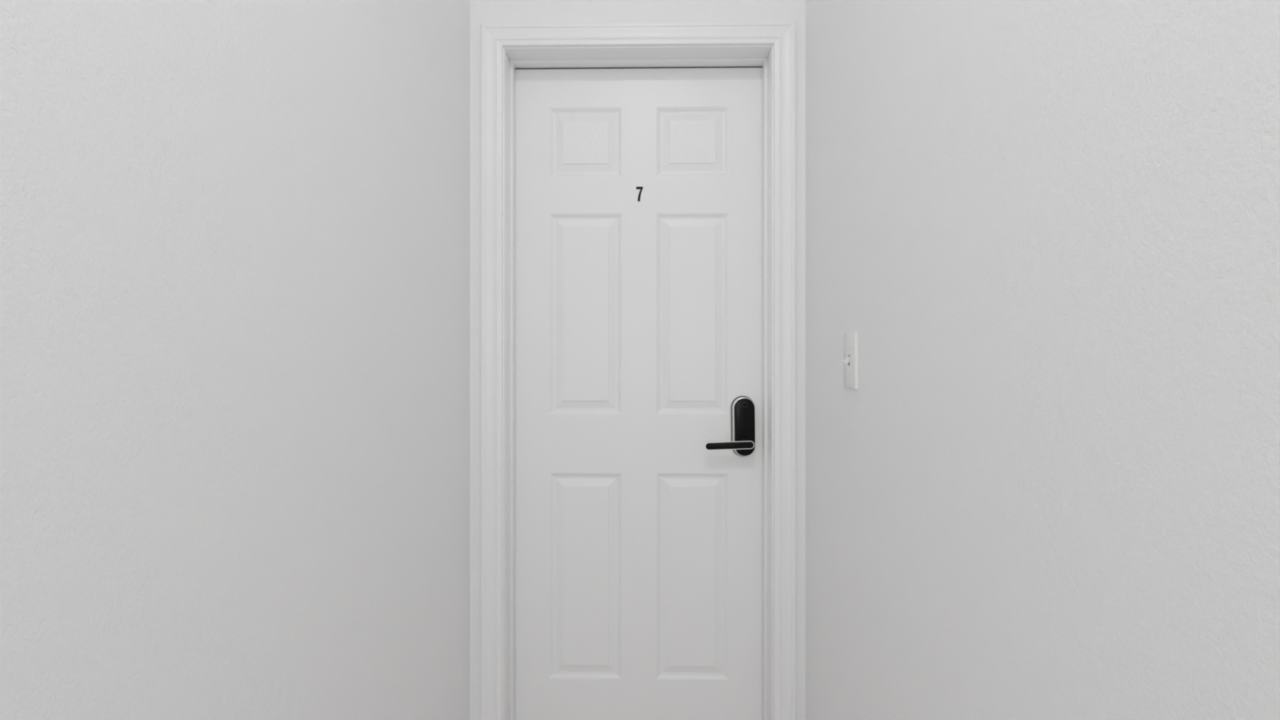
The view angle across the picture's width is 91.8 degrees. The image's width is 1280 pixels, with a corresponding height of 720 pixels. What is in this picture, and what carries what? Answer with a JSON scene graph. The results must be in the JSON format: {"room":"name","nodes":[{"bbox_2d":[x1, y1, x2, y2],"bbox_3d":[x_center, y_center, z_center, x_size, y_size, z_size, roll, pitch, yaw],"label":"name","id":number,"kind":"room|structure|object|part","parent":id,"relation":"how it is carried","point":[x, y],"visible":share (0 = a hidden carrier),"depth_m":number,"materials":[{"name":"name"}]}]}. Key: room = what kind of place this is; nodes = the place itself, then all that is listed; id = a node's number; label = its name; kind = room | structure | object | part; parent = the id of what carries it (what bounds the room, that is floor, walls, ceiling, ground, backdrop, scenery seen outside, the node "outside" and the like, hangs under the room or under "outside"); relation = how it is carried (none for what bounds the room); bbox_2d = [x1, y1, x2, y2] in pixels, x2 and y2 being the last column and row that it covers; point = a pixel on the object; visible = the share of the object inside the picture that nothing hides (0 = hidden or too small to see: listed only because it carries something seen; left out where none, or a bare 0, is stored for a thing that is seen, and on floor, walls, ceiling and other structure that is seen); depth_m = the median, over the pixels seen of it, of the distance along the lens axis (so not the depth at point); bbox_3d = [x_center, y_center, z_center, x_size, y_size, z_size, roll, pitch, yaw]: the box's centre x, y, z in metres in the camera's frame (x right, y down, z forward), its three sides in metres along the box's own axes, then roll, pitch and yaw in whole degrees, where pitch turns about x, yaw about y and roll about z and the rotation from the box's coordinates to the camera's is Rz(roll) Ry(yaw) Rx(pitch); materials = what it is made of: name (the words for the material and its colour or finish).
{"room":"apartment hallway","nodes":[
{"label":"apartment hallway","id":0,"kind":"room"},
{"bbox_2d":[0,0,470,719],"bbox_3d":[-0.535,-0.235,0.395,0.111,2.850,2.572,0,0,1],"label":"wall","id":1,"kind":"structure","parent":0,"point":[234,235],"depth_m":0.72,"materials":[{"name":"white paint"}]},
{"bbox_2d":[470,0,805,719],"bbox_3d":[-0.007,-0.235,1.727,1.124,2.850,0.110,0,0,1],"label":"wall","id":2,"kind":"structure","parent":0,"point":[482,11],"depth_m":1.67,"materials":[{"name":"white paint"}]},
{"bbox_2d":[502,44,773,719],"bbox_3d":[-0.005,0.165,1.727,0.756,2.050,0.111,0,0,1],"label":"trim","id":3,"kind":"structure","parent":2,"relation":"attached to","point":[709,55],"depth_m":1.72,"materials":[{"name":"white paint"}]},
{"bbox_2d":[480,20,795,719],"bbox_3d":[-0.006,0.143,1.664,0.844,2.094,0.016,0,0,1],"label":"trim","id":4,"kind":"structure","parent":2,"relation":"attached to","point":[781,34],"depth_m":1.66,"materials":[{"name":"white paint"}]},
{"bbox_3d":[-0.399,0.143,1.671,0.057,2.094,0.016,0,0,1],"label":"leg","id":5,"kind":"part","parent":4,"relation":"part of","materials":[{"name":"white paint"}]},
{"bbox_3d":[0.387,0.143,1.658,0.057,2.094,0.016,0,0,1],"label":"leg","id":6,"kind":"part","parent":4,"relation":"part of","materials":[{"name":"white paint"}]},
{"bbox_2d":[515,67,762,719],"bbox_3d":[-0.005,0.175,1.758,0.714,2.013,0.091,0,0,1],"label":"door","id":7,"kind":"structure","parent":2,"relation":"in","point":[638,192],"depth_m":1.77,"materials":[{"name":"white paint"}]},
{"bbox_3d":[-0.155,0.617,1.775,0.207,0.588,0.008,0,0,1],"label":"panel","id":8,"kind":"part","parent":7,"relation":"part of","materials":[{"name":"white paint"}]},
{"bbox_3d":[-0.155,-0.132,1.775,0.207,0.572,0.008,0,0,1],"label":"panel","id":9,"kind":"part","parent":7,"relation":"part of","materials":[{"name":"white paint"}]},
{"bbox_3d":[-0.155,-0.622,1.775,0.207,0.197,0.008,0,0,1],"label":"panel","id":10,"kind":"part","parent":7,"relation":"part of","materials":[{"name":"white paint"}]},
{"bbox_3d":[0.149,0.617,1.770,0.205,0.588,0.008,0,0,1],"label":"panel","id":11,"kind":"part","parent":7,"relation":"part of","materials":[{"name":"white paint"}]},
{"bbox_3d":[0.149,-0.132,1.770,0.205,0.572,0.008,0,0,1],"label":"panel","id":12,"kind":"part","parent":7,"relation":"part of","materials":[{"name":"white paint"}]},
{"bbox_3d":[0.149,-0.622,1.770,0.205,0.197,0.008,0,0,1],"label":"panel","id":13,"kind":"part","parent":7,"relation":"part of","materials":[{"name":"white paint"}]},
{"bbox_3d":[0.247,0.236,1.712,0.136,0.027,0.008,0,0,1],"label":"handle","id":14,"kind":"part","parent":7,"relation":"part of","materials":[{"name":"black metal"}]},
{"bbox_2d":[515,66,762,69],"bbox_3d":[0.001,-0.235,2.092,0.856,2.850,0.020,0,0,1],"label":"door frame","id":15,"kind":"structure","parent":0,"point":[720,66],"depth_m":2.08,"materials":[{"name":"white paint"}]},
{"bbox_2d":[805,0,1279,719],"bbox_3d":[0.478,-0.235,0.378,0.111,2.850,2.572,0,0,1],"label":"wall","id":16,"kind":"structure","parent":0,"point":[1047,232],"depth_m":0.66,"materials":[{"name":"white paint"}]},
{"bbox_2d":[843,331,857,388],"bbox_3d":[0.429,0.001,1.281,0.018,0.115,0.072,0,0,1],"label":"light switch","id":17,"kind":"object","parent":16,"relation":"attached to","point":[851,339],"visible":1,"depth_m":1.27,"materials":[{"name":"white plastic"}]}
]}

